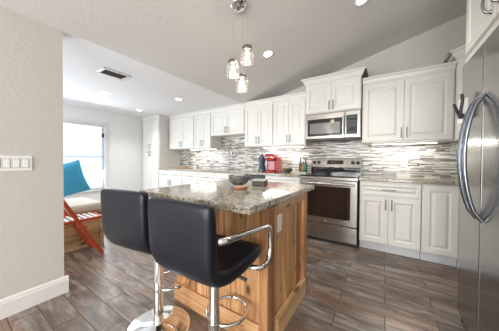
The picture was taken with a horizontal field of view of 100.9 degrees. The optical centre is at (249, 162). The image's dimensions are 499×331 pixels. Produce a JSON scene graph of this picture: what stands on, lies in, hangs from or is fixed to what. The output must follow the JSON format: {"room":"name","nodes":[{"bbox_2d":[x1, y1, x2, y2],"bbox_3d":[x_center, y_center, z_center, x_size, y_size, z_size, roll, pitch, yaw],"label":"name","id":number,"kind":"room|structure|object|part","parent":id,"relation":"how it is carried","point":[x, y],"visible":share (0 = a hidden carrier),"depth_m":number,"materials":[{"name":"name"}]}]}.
{"room":"kitchen","nodes":[
{"label":"kitchen","id":0,"kind":"room"},
{"bbox_2d":[0,6,63,298],"bbox_3d":[-2.588,0.017,0.253,0.120,2.188,3.592,1,1,33],"label":"wall","id":1,"kind":"structure","parent":0,"point":[31,50],"depth_m":1.56,"materials":[{"name":"grey paint"}]},
{"bbox_2d":[0,155,31,170],"bbox_3d":[-1.695,0.003,1.500,0.011,0.109,0.151,1,1,33],"label":"switch plate","id":2,"kind":"object","parent":1,"relation":"attached to","point":[7,163],"visible":1,"depth_m":1.49,"materials":[{"name":"white plastic"}]},
{"bbox_2d":[0,275,68,319],"bbox_3d":[-2.531,1.042,0.243,0.016,0.138,3.618,1,1,33],"label":"baseboard","id":3,"kind":"structure","parent":1,"relation":"attached to","point":[13,304],"depth_m":1.57,"materials":[{"name":"white wood"}]},
{"bbox_2d":[63,104,142,201],"bbox_3d":[-3.876,-0.045,3.776,0.120,2.188,5.082,1,1,33],"label":"wall","id":4,"kind":"structure","parent":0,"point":[125,132],"depth_m":4.89,"materials":[{"name":"white paint"}]},
{"bbox_2d":[63,121,103,188],"bbox_3d":[-3.673,-0.124,4.024,0.045,1.396,1.460,1,1,33],"label":"window blind","id":5,"kind":"object","parent":4,"relation":"attached to","point":[91,169],"visible":0.3,"depth_m":4.38,"materials":[{"name":"white"}]},
{"bbox_2d":[63,118,107,192],"bbox_3d":[-3.671,-0.131,4.023,0.150,1.495,1.630,1,1,33],"label":"window","id":6,"kind":"structure","parent":4,"relation":"attached to","point":[64,119],"depth_m":4.62,"materials":[{"name":"white"}]},
{"bbox_2d":[0,0,466,117],"bbox_3d":[-1.494,-1.579,1.307,6.765,0.984,6.822,1,1,33],"label":"ceiling","id":7,"kind":"structure","parent":0,"point":[193,41],"depth_m":2.32,"materials":[{"name":"white paint"}]},
{"bbox_2d":[95,67,131,80],"bbox_3d":[-1.686,-1.100,2.566,0.230,0.013,0.310,1,1,33],"label":"ceiling vent","id":8,"kind":"object","parent":7,"relation":"in","point":[105,71],"visible":1,"depth_m":2.55,"materials":[{"name":"grey metal"}]},
{"bbox_2d":[226,0,253,92],"bbox_3d":[-0.074,-1.007,1.771,0.232,0.793,0.174,1,1,33],"label":"pendant light","id":9,"kind":"object","parent":7,"relation":"hanging from","point":[237,6],"visible":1,"depth_m":1.76,"materials":[{"name":"glass"}]},
{"bbox_2d":[228,58,237,65],"bbox_3d":[-0.142,-0.874,1.780,0.082,0.042,0.082,0,1,-18],"label":"socket","id":10,"kind":"object","parent":9,"relation":"attached to","point":[232,62],"depth_m":1.76,"materials":[{"name":"grey metal"}]},
{"bbox_2d":[237,73,246,79],"bbox_3d":[-0.064,-0.743,1.766,0.082,0.042,0.082,0,1,-18],"label":"socket","id":11,"kind":"object","parent":9,"relation":"attached to","point":[241,76],"depth_m":1.75,"materials":[{"name":"grey metal"}]},
{"bbox_2d":[242,44,251,52],"bbox_3d":[-0.019,-0.973,1.746,0.082,0.042,0.082,0,1,-6],"label":"socket","id":12,"kind":"object","parent":9,"relation":"attached to","point":[246,48],"depth_m":1.72,"materials":[{"name":"grey metal"}]},
{"bbox_2d":[263,50,272,57],"bbox_3d":[0.228,-1.340,2.546,0.131,0.038,0.135,1,1,39],"label":"recessed light","id":13,"kind":"object","parent":7,"relation":"in","point":[269,53],"visible":1,"depth_m":2.54,"materials":[{"name":"white plastic"}]},
{"bbox_2d":[354,0,367,6],"bbox_3d":[1.090,-1.573,1.997,0.131,0.038,0.135,1,1,39],"label":"recessed light","id":14,"kind":"object","parent":7,"relation":"in","point":[357,3],"visible":1,"depth_m":2.02,"materials":[{"name":"white plastic"}]},
{"bbox_2d":[0,234,467,330],"bbox_3d":[-1.512,1.151,1.348,6.765,0.100,6.822,1,1,33],"label":"floor","id":15,"kind":"structure","parent":0,"point":[359,288],"depth_m":1.72,"materials":[{"name":"brown wood"}]},
{"bbox_2d":[64,210,103,253],"bbox_3d":[-2.489,0.855,2.520,0.640,0.445,1.020,1,1,33],"label":"wooden bench","id":16,"kind":"object","parent":15,"relation":"on","point":[73,241],"visible":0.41,"depth_m":2.58,"materials":[{"name":"brown wood"}]},
{"bbox_2d":[64,197,100,214],"bbox_3d":[-2.487,0.575,2.516,0.640,0.110,1.000,1,1,33],"label":"seat cushion","id":17,"kind":"object","parent":16,"relation":"on","point":[78,205],"visible":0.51,"depth_m":2.65,"materials":[{"name":"beige fabric"}]},
{"bbox_2d":[63,160,90,196],"bbox_3d":[-2.395,0.223,2.685,0.170,0.526,0.534,1,1,30],"label":"throw pillow","id":18,"kind":"object","parent":17,"relation":"on","point":[75,182],"visible":0.54,"depth_m":2.72,"materials":[{"name":"blue fabric"}]},
{"bbox_2d":[64,200,103,254],"bbox_3d":[-2.002,0.687,2.311,0.340,0.784,0.525,1,1,33],"label":"folding chair","id":19,"kind":"object","parent":15,"relation":"on","point":[74,218],"visible":0.59,"depth_m":2.36,"materials":[{"name":"red wood"}]},
{"bbox_3d":[-2.111,0.685,2.436,0.020,0.784,0.435,1,1,33],"label":"leg","id":20,"kind":"part","parent":19,"relation":"part of","materials":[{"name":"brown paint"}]},
{"bbox_3d":[-2.001,0.637,2.312,0.304,0.032,0.520,1,1,33],"label":"seat frame","id":21,"kind":"part","parent":19,"relation":"part of","materials":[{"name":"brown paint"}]},
{"bbox_2d":[100,188,189,330],"bbox_3d":[-0.612,0.629,1.367,0.488,0.957,0.508,1,1,26],"label":"bar stool","id":22,"kind":"object","parent":15,"relation":"on","point":[124,213],"visible":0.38,"depth_m":1.18,"materials":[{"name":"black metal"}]},
{"bbox_3d":[-0.610,1.086,1.384,0.410,0.042,0.410,1,1,26],"label":"plate","id":23,"kind":"part","parent":22,"relation":"part of","materials":[{"name":"silver metal"}]},
{"bbox_2d":[142,114,179,197],"bbox_3d":[-2.290,-0.058,5.376,0.755,2.186,0.664,1,1,33],"label":"pantry cabinet","id":24,"kind":"object","parent":15,"relation":"on","point":[157,154],"visible":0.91,"depth_m":5.11,"materials":[{"name":"white paint"}]},
{"bbox_3d":[-2.605,-0.697,5.231,0.336,0.740,0.020,1,1,33],"label":"door","id":25,"kind":"part","parent":24,"relation":"part of","materials":[{"name":"white paint"}]},
{"bbox_3d":[-2.612,0.302,5.246,0.336,1.235,0.020,1,1,33],"label":"door","id":26,"kind":"part","parent":24,"relation":"part of","materials":[{"name":"white paint"}]},
{"bbox_3d":[-2.322,-0.692,5.047,0.336,0.740,0.020,1,1,33],"label":"door","id":27,"kind":"part","parent":24,"relation":"part of","materials":[{"name":"white paint"}]},
{"bbox_3d":[-2.329,0.307,5.062,0.336,1.235,0.020,1,1,33],"label":"door","id":28,"kind":"part","parent":24,"relation":"part of","materials":[{"name":"white paint"}]},
{"bbox_3d":[-2.281,-1.113,5.362,0.755,0.076,0.660,1,1,33],"label":"crown molding","id":29,"kind":"part","parent":24,"relation":"part of","materials":[{"name":"white paint"}]},
{"bbox_2d":[159,170,181,187],"bbox_3d":[-1.674,0.608,4.984,0.815,0.874,0.656,1,1,33],"label":"base cabinet","id":30,"kind":"object","parent":15,"relation":"on","point":[167,178],"visible":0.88,"depth_m":4.72,"materials":[{"name":"white paint"}]},
{"bbox_3d":[-1.996,0.265,4.852,0.400,0.150,0.020,1,1,33],"label":"drawer","id":31,"kind":"part","parent":30,"relation":"part of","materials":[{"name":"white paint"}]},
{"bbox_3d":[-1.998,0.637,4.857,0.400,0.565,0.020,1,1,33],"label":"door","id":32,"kind":"part","parent":30,"relation":"part of","materials":[{"name":"white paint"}]},
{"bbox_3d":[-1.659,0.271,4.631,0.400,0.150,0.020,1,1,33],"label":"drawer","id":33,"kind":"part","parent":30,"relation":"part of","materials":[{"name":"white paint"}]},
{"bbox_3d":[-1.661,0.643,4.637,0.400,0.565,0.020,1,1,33],"label":"door","id":34,"kind":"part","parent":30,"relation":"part of","materials":[{"name":"white paint"}]},
{"bbox_2d":[159,168,306,176],"bbox_3d":[-0.548,0.168,4.254,3.491,0.038,0.625,1,1,33],"label":"countertop","id":35,"kind":"structure","parent":30,"relation":"on","point":[232,171],"depth_m":3.78,"materials":[{"name":"stone"}]},
{"bbox_2d":[168,167,192,168],"bbox_3d":[-1.665,0.120,4.996,0.550,0.020,0.300,1,1,33],"label":"cutting board","id":36,"kind":"object","parent":35,"relation":"on","point":[168,167],"visible":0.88,"depth_m":4.87,"materials":[{"name":"brown wood"}]},
{"bbox_2d":[227,146,231,169],"bbox_3d":[-0.403,-0.098,4.353,0.059,0.492,0.242,0,1,-27],"label":"faucet","id":37,"kind":"object","parent":35,"relation":"on","point":[230,146],"visible":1,"depth_m":4.42,"materials":[{"name":"grey metal"}]},
{"bbox_2d":[258,154,265,171],"bbox_3d":[0.236,0.001,3.836,0.156,0.317,0.156,1,1,33],"label":"jug","id":38,"kind":"object","parent":35,"relation":"on","point":[262,168],"visible":0.93,"depth_m":3.79,"materials":[{"name":"blue plastic"}]},
{"bbox_3d":[0.236,0.105,3.837,0.156,0.110,0.156,1,1,33],"label":"motor","id":39,"kind":"part","parent":38,"relation":"part of","materials":[{"name":"blue plastic"}]},
{"bbox_2d":[265,154,281,171],"bbox_3d":[0.428,0.003,3.693,0.255,0.320,0.308,1,1,25],"label":"coffee maker","id":40,"kind":"object","parent":35,"relation":"on","point":[274,162],"visible":0.98,"depth_m":3.61,"materials":[{"name":"red plastic"}]},
{"bbox_3d":[0.391,0.048,3.692,0.110,0.150,0.006,1,1,25],"label":"recess panel","id":41,"kind":"part","parent":40,"relation":"part of","materials":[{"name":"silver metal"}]},
{"bbox_3d":[0.529,0.029,3.674,0.055,0.270,0.200,1,1,25],"label":"water tank","id":42,"kind":"part","parent":40,"relation":"part of","materials":[{"name":"red plastic"}]},
{"bbox_3d":[0.871,0.160,3.411,0.195,0.022,0.180,1,1,33],"label":"tray","id":43,"kind":"object","parent":35,"relation":"on","visible":0},
{"bbox_2d":[304,159,306,171],"bbox_3d":[0.914,0.051,3.358,0.054,0.220,0.053,1,1,33],"label":"bottle","id":44,"kind":"object","parent":43,"relation":"on","point":[305,163],"visible":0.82,"depth_m":3.33,"materials":[{"name":"green glass"}]},
{"bbox_2d":[182,171,197,184],"bbox_3d":[-1.118,0.618,4.621,0.507,0.874,0.656,1,1,33],"label":"base cabinet","id":45,"kind":"object","parent":15,"relation":"on","point":[188,177],"visible":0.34,"depth_m":4.37,"materials":[{"name":"white paint"}]},
{"bbox_3d":[-1.271,0.277,4.378,0.494,0.150,0.020,1,1,33],"label":"drawer","id":46,"kind":"part","parent":45,"relation":"part of","materials":[{"name":"white paint"}]},
{"bbox_3d":[-1.273,0.509,4.382,0.494,0.285,0.020,1,1,33],"label":"drawer","id":47,"kind":"part","parent":45,"relation":"part of","materials":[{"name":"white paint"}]},
{"bbox_2d":[148,197,272,330],"bbox_3d":[-0.191,0.636,1.080,0.488,0.957,0.508,1,1,30],"label":"bar stool","id":48,"kind":"object","parent":15,"relation":"on","point":[184,240],"visible":1,"depth_m":0.88,"materials":[{"name":"black leather"}]},
{"bbox_3d":[-0.088,0.588,1.072,0.160,0.047,0.022,1,1,9],"label":"height lever","id":49,"kind":"part","parent":48,"relation":"part of","materials":[{"name":"black plastic"}]},
{"bbox_3d":[-0.018,0.424,0.982,0.098,0.269,0.440,1,1,30],"label":"armrest","id":50,"kind":"part","parent":48,"relation":"part of","materials":[{"name":"silver metal"}]},
{"bbox_2d":[198,172,232,182],"bbox_3d":[-0.507,0.628,4.222,0.947,0.874,0.656,1,1,33],"label":"base cabinet","id":51,"kind":"object","parent":15,"relation":"on","point":[202,176],"visible":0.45,"depth_m":4.03,"materials":[{"name":"white paint"}]},
{"bbox_3d":[-0.857,0.284,4.107,0.466,0.150,0.020,1,1,33],"label":"drawer","id":52,"kind":"part","parent":51,"relation":"part of","materials":[{"name":"white paint"}]},
{"bbox_3d":[-0.464,0.290,3.851,0.466,0.150,0.020,1,1,33],"label":"drawer","id":53,"kind":"part","parent":51,"relation":"part of","materials":[{"name":"white paint"}]},
{"bbox_2d":[174,192,306,330],"bbox_3d":[-0.032,0.668,1.746,0.863,0.874,0.775,1,1,33],"label":"kitchen island","id":54,"kind":"object","parent":15,"relation":"on","point":[273,294],"visible":0.52,"depth_m":1.38,"materials":[{"name":"brown wood"}]},
{"bbox_3d":[-0.272,1.038,1.455,0.789,0.140,0.016,1,1,33],"label":"baseboard","id":55,"kind":"part","parent":54,"relation":"part of","materials":[{"name":"brown wood"}]},
{"bbox_2d":[139,179,313,214],"bbox_3d":[-0.103,0.211,1.617,0.925,0.038,1.033,1,1,33],"label":"island countertop","id":56,"kind":"structure","parent":54,"relation":"on","point":[221,194],"depth_m":1.31,"materials":[{"name":"stone"}]},
{"bbox_2d":[228,174,249,185],"bbox_3d":[-0.089,0.147,1.732,0.180,0.085,0.180,1,1,33],"label":"stone bowl","id":57,"kind":"object","parent":56,"relation":"on","point":[236,180],"visible":0.94,"depth_m":1.66,"materials":[{"name":"grey stone"}]},
{"bbox_2d":[234,173,245,175],"bbox_3d":[-0.082,0.128,1.734,0.104,0.075,0.104,1,1,33],"label":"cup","id":58,"kind":"object","parent":57,"relation":"in","point":[235,174],"visible":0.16,"depth_m":1.70,"materials":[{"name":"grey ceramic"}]},
{"bbox_2d":[233,185,246,189],"bbox_3d":[-0.067,0.183,1.521,0.104,0.020,0.104,1,1,33],"label":"wooden coaster","id":59,"kind":"object","parent":56,"relation":"on","point":[237,187],"visible":0.99,"depth_m":1.49,"materials":[{"name":"brown wood"}]},
{"bbox_2d":[252,179,267,185],"bbox_3d":[0.087,0.165,1.737,0.112,0.052,0.092,1,1,22],"label":"wooden box","id":60,"kind":"object","parent":56,"relation":"on","point":[255,182],"visible":0.99,"depth_m":1.70,"materials":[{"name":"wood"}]},
{"bbox_3d":[0.087,0.145,1.737,0.112,0.012,0.092,1,1,22],"label":"lid","id":61,"kind":"part","parent":60,"relation":"part of","materials":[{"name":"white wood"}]},
{"bbox_3d":[0.104,0.677,1.245,0.060,0.874,0.086,1,1,33],"label":"corner post","id":62,"kind":"part","parent":54,"relation":"part of","materials":[{"name":"brown wood"}]},
{"bbox_2d":[277,213,281,232],"bbox_3d":[0.201,0.400,1.375,0.005,0.115,0.070,1,1,33],"label":"outlet plate","id":63,"kind":"object","parent":54,"relation":"attached to","point":[279,215],"depth_m":1.37,"materials":[{"name":"white plastic"}]},
{"bbox_3d":[0.290,0.274,1.507,0.045,0.074,0.564,1,1,33],"label":"rail","id":64,"kind":"part","parent":54,"relation":"part of","materials":[{"name":"brown wood"}]},
{"bbox_3d":[0.314,1.046,1.530,0.036,0.130,0.540,1,1,33],"label":"baseboard","id":65,"kind":"part","parent":54,"relation":"part of","materials":[{"name":"brown wood"}]},
{"bbox_3d":[0.456,0.671,1.785,0.060,0.874,0.075,1,1,33],"label":"corner post","id":66,"kind":"part","parent":54,"relation":"part of","materials":[{"name":"brown wood"}]},
{"bbox_2d":[246,174,264,179],"bbox_3d":[0.138,0.640,3.782,0.602,0.872,0.644,1,1,33],"label":"dishwasher","id":67,"kind":"object","parent":15,"relation":"on","point":[251,177],"visible":0.11,"depth_m":3.46,"materials":[{"name":"black plastic"}]},
{"bbox_2d":[265,175,300,183],"bbox_3d":[0.654,0.647,3.463,0.592,0.874,0.656,1,1,33],"label":"base cabinet","id":68,"kind":"object","parent":15,"relation":"on","point":[282,179],"visible":0.16,"depth_m":3.19,"materials":[{"name":"white paint"}]},
{"bbox_2d":[300,158,362,247],"bbox_3d":[1.212,0.511,3.061,0.755,1.165,0.700,1,1,33],"label":"stove","id":69,"kind":"object","parent":15,"relation":"on","point":[333,205],"visible":0.94,"depth_m":2.82,"materials":[{"name":"silver metal"}]},
{"bbox_3d":[1.040,0.285,2.792,0.685,0.029,0.066,1,1,33],"label":"door handle","id":70,"kind":"part","parent":69,"relation":"part of","materials":[{"name":"silver metal"}]},
{"bbox_3d":[1.067,0.536,2.840,0.747,0.596,0.042,1,1,33],"label":"oven door","id":71,"kind":"part","parent":69,"relation":"part of","materials":[{"name":"silver metal"}]},
{"bbox_3d":[1.074,0.215,2.842,0.755,0.038,0.026,1,1,33],"label":"trim","id":72,"kind":"part","parent":69,"relation":"part of","materials":[{"name":"silver metal"}]},
{"bbox_2d":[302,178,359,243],"bbox_3d":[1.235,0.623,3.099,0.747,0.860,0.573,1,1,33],"label":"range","id":73,"kind":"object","parent":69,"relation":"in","point":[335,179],"depth_m":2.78,"materials":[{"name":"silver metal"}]},
{"bbox_3d":[1.080,1.073,2.874,0.715,0.045,0.040,1,1,33],"label":"kick panel","id":74,"kind":"part","parent":69,"relation":"part of","materials":[{"name":"black plastic"}]},
{"bbox_2d":[301,173,361,178],"bbox_3d":[1.210,0.185,3.050,0.755,0.018,0.533,1,1,33],"label":"cooktop","id":75,"kind":"object","parent":69,"relation":"in","point":[309,175],"depth_m":2.91,"materials":[{"name":"grey"}]},
{"bbox_3d":[1.065,0.949,2.847,0.747,0.205,0.040,1,1,33],"label":"storage drawer","id":76,"kind":"part","parent":69,"relation":"part of","materials":[{"name":"silver metal"}]},
{"bbox_3d":[1.378,0.000,3.302,0.755,0.147,0.104,1,1,33],"label":"control panel","id":77,"kind":"part","parent":69,"relation":"part of","materials":[{"name":"silver metal"}]},
{"bbox_2d":[359,180,421,258],"bbox_3d":[1.814,0.666,2.705,0.610,0.874,0.656,1,1,33],"label":"base cabinet","id":78,"kind":"object","parent":15,"relation":"on","point":[390,212],"visible":0.99,"depth_m":2.45,"materials":[{"name":"white paint"}]},
{"bbox_3d":[1.533,0.696,2.550,0.298,0.565,0.020,1,1,33],"label":"door","id":79,"kind":"part","parent":78,"relation":"part of","materials":[{"name":"white paint"}]},
{"bbox_3d":[1.661,0.326,2.462,0.597,0.150,0.020,1,1,33],"label":"drawer","id":80,"kind":"part","parent":78,"relation":"part of","materials":[{"name":"white paint"}]},
{"bbox_3d":[1.785,0.700,2.386,0.298,0.565,0.020,1,1,33],"label":"door","id":81,"kind":"part","parent":78,"relation":"part of","materials":[{"name":"white paint"}]},
{"bbox_2d":[359,175,458,185],"bbox_3d":[2.202,0.214,2.457,1.540,0.038,0.625,1,1,33],"label":"countertop","id":82,"kind":"structure","parent":78,"relation":"on","point":[381,178],"depth_m":2.42,"materials":[{"name":"stone"}]},
{"bbox_2d":[420,184,459,266],"bbox_3d":[2.210,0.672,2.467,0.302,0.874,0.622,1,1,33],"label":"base cabinet","id":83,"kind":"object","parent":15,"relation":"on","point":[440,204],"visible":0.89,"depth_m":2.21,"materials":[{"name":"white paint"}]},
{"bbox_2d":[457,25,498,330],"bbox_3d":[1.546,0.229,0.909,0.870,1.800,0.915,1,1,33],"label":"refrigerator","id":84,"kind":"object","parent":15,"relation":"on","point":[478,141],"visible":1,"depth_m":1.15,"materials":[{"name":"silver metal"}]},
{"bbox_2d":[452,94,467,123],"bbox_3d":[1.407,-0.358,1.382,0.038,0.186,0.092,1,1,12],"label":"hook","id":85,"kind":"object","parent":84,"relation":"attached to","point":[461,110],"visible":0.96,"depth_m":1.36,"materials":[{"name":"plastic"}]},
{"bbox_3d":[1.285,-0.028,1.211,0.097,0.712,0.032,1,1,33],"label":"handle","id":86,"kind":"part","parent":84,"relation":"part of","materials":[{"name":"silver metal"}]},
{"bbox_3d":[1.428,0.194,1.302,0.062,1.745,0.385,1,1,33],"label":"door","id":87,"kind":"part","parent":84,"relation":"part of","materials":[{"name":"silver metal"}]},
{"bbox_3d":[1.239,-0.027,1.140,0.097,0.712,0.032,1,1,33],"label":"handle","id":88,"kind":"part","parent":84,"relation":"part of","materials":[{"name":"silver metal"}]},
{"bbox_3d":[1.176,0.198,0.917,0.062,1.745,0.524,1,1,33],"label":"door","id":89,"kind":"part","parent":84,"relation":"part of","materials":[{"name":"silver metal"}]},
{"bbox_2d":[180,14,465,177],"bbox_3d":[0.329,-0.490,4.125,6.765,3.122,0.129,1,1,33],"label":"wall","id":90,"kind":"structure","parent":0,"point":[437,160],"depth_m":2.97,"materials":[{"name":"tile"}]},
{"bbox_2d":[168,112,193,149],"bbox_3d":[-1.541,-0.736,5.036,0.889,0.818,0.402,1,1,33],"label":"upper cabinet","id":91,"kind":"object","parent":90,"relation":"attached to","point":[181,126],"visible":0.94,"depth_m":4.88,"materials":[{"name":"white paint"}]},
{"bbox_3d":[-1.808,-0.694,5.024,0.431,0.708,0.020,1,1,33],"label":"door","id":92,"kind":"part","parent":91,"relation":"part of","materials":[{"name":"white paint"}]},
{"bbox_3d":[-1.537,-1.106,5.032,0.889,0.078,0.398,1,1,33],"label":"crown molding","id":93,"kind":"part","parent":91,"relation":"part of","materials":[{"name":"white paint"}]},
{"bbox_3d":[-1.445,-0.688,4.786,0.431,0.708,0.020,1,1,33],"label":"door","id":94,"kind":"part","parent":91,"relation":"part of","materials":[{"name":"white paint"}]},
{"bbox_2d":[193,109,221,148],"bbox_3d":[-0.950,-0.726,4.649,0.517,0.818,0.402,1,1,33],"label":"upper cabinet","id":95,"kind":"object","parent":90,"relation":"attached to","point":[203,139],"visible":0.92,"depth_m":4.50,"materials":[{"name":"white paint"}]},
{"bbox_3d":[-1.140,-0.683,4.587,0.245,0.708,0.020,1,1,33],"label":"door","id":96,"kind":"part","parent":95,"relation":"part of","materials":[{"name":"white paint"}]},
{"bbox_3d":[-0.946,-1.096,4.646,0.517,0.078,0.398,1,1,33],"label":"crown molding","id":97,"kind":"part","parent":95,"relation":"part of","materials":[{"name":"white paint"}]},
{"bbox_3d":[-0.932,-0.680,4.451,0.245,0.708,0.020,1,1,33],"label":"door","id":98,"kind":"part","parent":95,"relation":"part of","materials":[{"name":"white paint"}]},
{"bbox_2d":[210,103,244,137],"bbox_3d":[-0.369,-0.843,4.269,0.863,0.565,0.402,1,1,33],"label":"upper cabinet","id":99,"kind":"object","parent":90,"relation":"attached to","point":[226,121],"visible":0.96,"depth_m":4.11,"materials":[{"name":"white paint"}]},
{"bbox_3d":[-0.631,-0.801,4.253,0.418,0.455,0.020,1,1,33],"label":"door","id":100,"kind":"part","parent":99,"relation":"part of","materials":[{"name":"white paint"}]},
{"bbox_3d":[-0.366,-1.086,4.267,0.863,0.078,0.398,1,1,33],"label":"crown molding","id":101,"kind":"part","parent":99,"relation":"part of","materials":[{"name":"white paint"}]},
{"bbox_3d":[-0.279,-0.795,4.023,0.418,0.455,0.020,1,1,33],"label":"door","id":102,"kind":"part","parent":99,"relation":"part of","materials":[{"name":"white paint"}]},
{"bbox_2d":[244,97,277,147],"bbox_3d":[0.245,-0.712,3.869,0.599,0.830,0.402,1,1,33],"label":"upper cabinet","id":103,"kind":"object","parent":90,"relation":"attached to","point":[259,114],"visible":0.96,"depth_m":3.71,"materials":[{"name":"white paint"}]},
{"bbox_3d":[0.038,-0.670,3.817,0.286,0.720,0.020,1,1,33],"label":"door","id":104,"kind":"part","parent":103,"relation":"part of","materials":[{"name":"white paint"}]},
{"bbox_3d":[0.249,-1.088,3.865,0.599,0.078,0.398,1,1,33],"label":"crown molding","id":105,"kind":"part","parent":103,"relation":"part of","materials":[{"name":"white paint"}]},
{"bbox_3d":[0.280,-0.666,3.659,0.286,0.720,0.020,1,1,33],"label":"door","id":106,"kind":"part","parent":103,"relation":"part of","materials":[{"name":"white paint"}]},
{"bbox_2d":[272,92,311,146],"bbox_3d":[0.737,-0.704,3.547,0.572,0.830,0.402,1,1,33],"label":"upper cabinet","id":107,"kind":"object","parent":90,"relation":"attached to","point":[289,129],"visible":0.96,"depth_m":3.39,"materials":[{"name":"white paint"}]},
{"bbox_3d":[0.536,-0.661,3.492,0.272,0.720,0.020,1,1,33],"label":"door","id":108,"kind":"part","parent":107,"relation":"part of","materials":[{"name":"white paint"}]},
{"bbox_2d":[263,146,303,147],"bbox_3d":[0.598,-0.284,3.742,0.800,0.014,0.040,1,1,33],"label":"light","id":109,"kind":"object","parent":107,"relation":"attached to","point":[285,146],"visible":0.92,"depth_m":3.73,"materials":[{"name":"white plastic"}]},
{"bbox_3d":[0.741,-1.080,3.543,0.572,0.078,0.398,1,1,33],"label":"crown molding","id":110,"kind":"part","parent":107,"relation":"part of","materials":[{"name":"white paint"}]},
{"bbox_3d":[0.767,-0.658,3.341,0.272,0.720,0.020,1,1,33],"label":"door","id":111,"kind":"part","parent":107,"relation":"part of","materials":[{"name":"white paint"}]},
{"bbox_2d":[301,66,367,114],"bbox_3d":[1.288,-1.005,3.141,0.880,0.535,0.475,1,1,33],"label":"upper cabinet","id":112,"kind":"object","parent":90,"relation":"attached to","point":[343,90],"visible":0.98,"depth_m":2.95,"materials":[{"name":"white paint"}]},
{"bbox_3d":[1.030,-0.957,3.086,0.366,0.413,0.020,1,1,33],"label":"door","id":113,"kind":"part","parent":112,"relation":"part of","materials":[{"name":"white paint"}]},
{"bbox_2d":[306,109,361,141],"bbox_3d":[1.290,-0.537,3.152,0.757,0.396,0.445,1,1,33],"label":"microwave","id":114,"kind":"object","parent":112,"relation":"attached to","point":[342,125],"visible":0.99,"depth_m":2.98,"materials":[{"name":"silver metal"}]},
{"bbox_3d":[1.119,-0.546,3.068,0.557,0.374,0.030,1,1,33],"label":"door","id":115,"kind":"part","parent":114,"relation":"part of","materials":[{"name":"silver metal"}]},
{"bbox_3d":[1.434,-0.541,2.862,0.190,0.374,0.030,1,1,33],"label":"control panel","id":116,"kind":"part","parent":114,"relation":"part of","materials":[{"name":"silver metal"}]},
{"bbox_3d":[1.290,-1.227,3.137,0.880,0.090,0.475,1,1,33],"label":"crown molding","id":117,"kind":"part","parent":112,"relation":"part of","materials":[{"name":"white paint"}]},
{"bbox_3d":[1.340,-0.951,2.883,0.366,0.413,0.020,1,1,33],"label":"door","id":118,"kind":"part","parent":112,"relation":"part of","materials":[{"name":"white paint"}]},
{"bbox_2d":[401,158,407,166],"bbox_3d":[2.148,-0.007,2.859,0.080,0.124,0.010,1,1,33],"label":"wall outlet","id":119,"kind":"object","parent":90,"relation":"attached to","point":[404,161],"visible":1,"depth_m":2.86,"materials":[{"name":"white plastic"}]},
{"bbox_2d":[362,61,456,144],"bbox_3d":[2.019,-0.703,2.710,0.917,0.870,0.402,1,1,33],"label":"upper cabinet","id":120,"kind":"object","parent":90,"relation":"attached to","point":[412,105],"visible":1,"depth_m":2.54,"materials":[{"name":"white paint"}]},
{"bbox_3d":[1.745,-0.658,2.702,0.445,0.753,0.020,1,1,33],"label":"door","id":121,"kind":"part","parent":120,"relation":"part of","materials":[{"name":"white paint"}]},
{"bbox_2d":[371,142,437,144],"bbox_3d":[2.063,-0.260,2.785,0.720,0.014,0.040,1,1,33],"label":"light","id":122,"kind":"object","parent":120,"relation":"attached to","point":[413,142],"visible":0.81,"depth_m":2.75,"materials":[{"name":"white plastic"}]},
{"bbox_3d":[2.023,-1.095,2.706,0.917,0.085,0.398,1,1,33],"label":"crown molding","id":123,"kind":"part","parent":120,"relation":"part of","materials":[{"name":"white paint"}]},
{"bbox_3d":[2.120,-0.652,2.457,0.445,0.753,0.020,1,1,33],"label":"door","id":124,"kind":"part","parent":120,"relation":"part of","materials":[{"name":"white paint"}]},
{"bbox_2d":[442,44,467,141],"bbox_3d":[2.566,-0.758,2.192,0.669,1.003,0.669,1,1,33],"label":"upper cabinet","id":125,"kind":"object","parent":90,"relation":"attached to","point":[458,54],"visible":0.11,"depth_m":2.29,"materials":[{"name":"white paint"}]},
{"bbox_3d":[2.569,-1.214,2.185,0.669,0.090,0.669,1,1,33],"label":"crown molding","id":126,"kind":"part","parent":125,"relation":"part of","materials":[{"name":"white paint"}]},
{"bbox_3d":[2.357,-0.710,2.149,0.020,0.883,0.319,0,1,-12],"label":"door","id":127,"kind":"part","parent":125,"relation":"part of","materials":[{"name":"white paint"}]},
{"bbox_3d":[1.279,-0.384,-0.493,0.120,3.063,6.582,1,1,33],"label":"wall","id":128,"kind":"structure","parent":0,"visible":0},
{"bbox_2d":[466,0,498,62],"bbox_3d":[1.617,-1.079,0.882,0.834,0.740,1.125,1,1,33],"label":"upper cabinet","id":129,"kind":"object","parent":128,"relation":"attached to","point":[482,16],"visible":0.89,"depth_m":1.28,"materials":[{"name":"white paint"}]},
{"bbox_3d":[1.316,-0.729,1.083,0.022,0.030,1.005,1,1,33],"label":"light rail","id":130,"kind":"part","parent":129,"relation":"part of","materials":[{"name":"white paint"}]},
{"bbox_3d":[1.310,-0.883,1.142,0.042,0.136,0.026,1,1,33],"label":"handle","id":131,"kind":"part","parent":129,"relation":"part of","materials":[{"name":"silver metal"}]},
{"bbox_3d":[1.180,-1.055,0.883,0.020,0.570,0.474,1,1,33],"label":"door","id":132,"kind":"part","parent":129,"relation":"part of","materials":[{"name":"white paint"}]}
]}

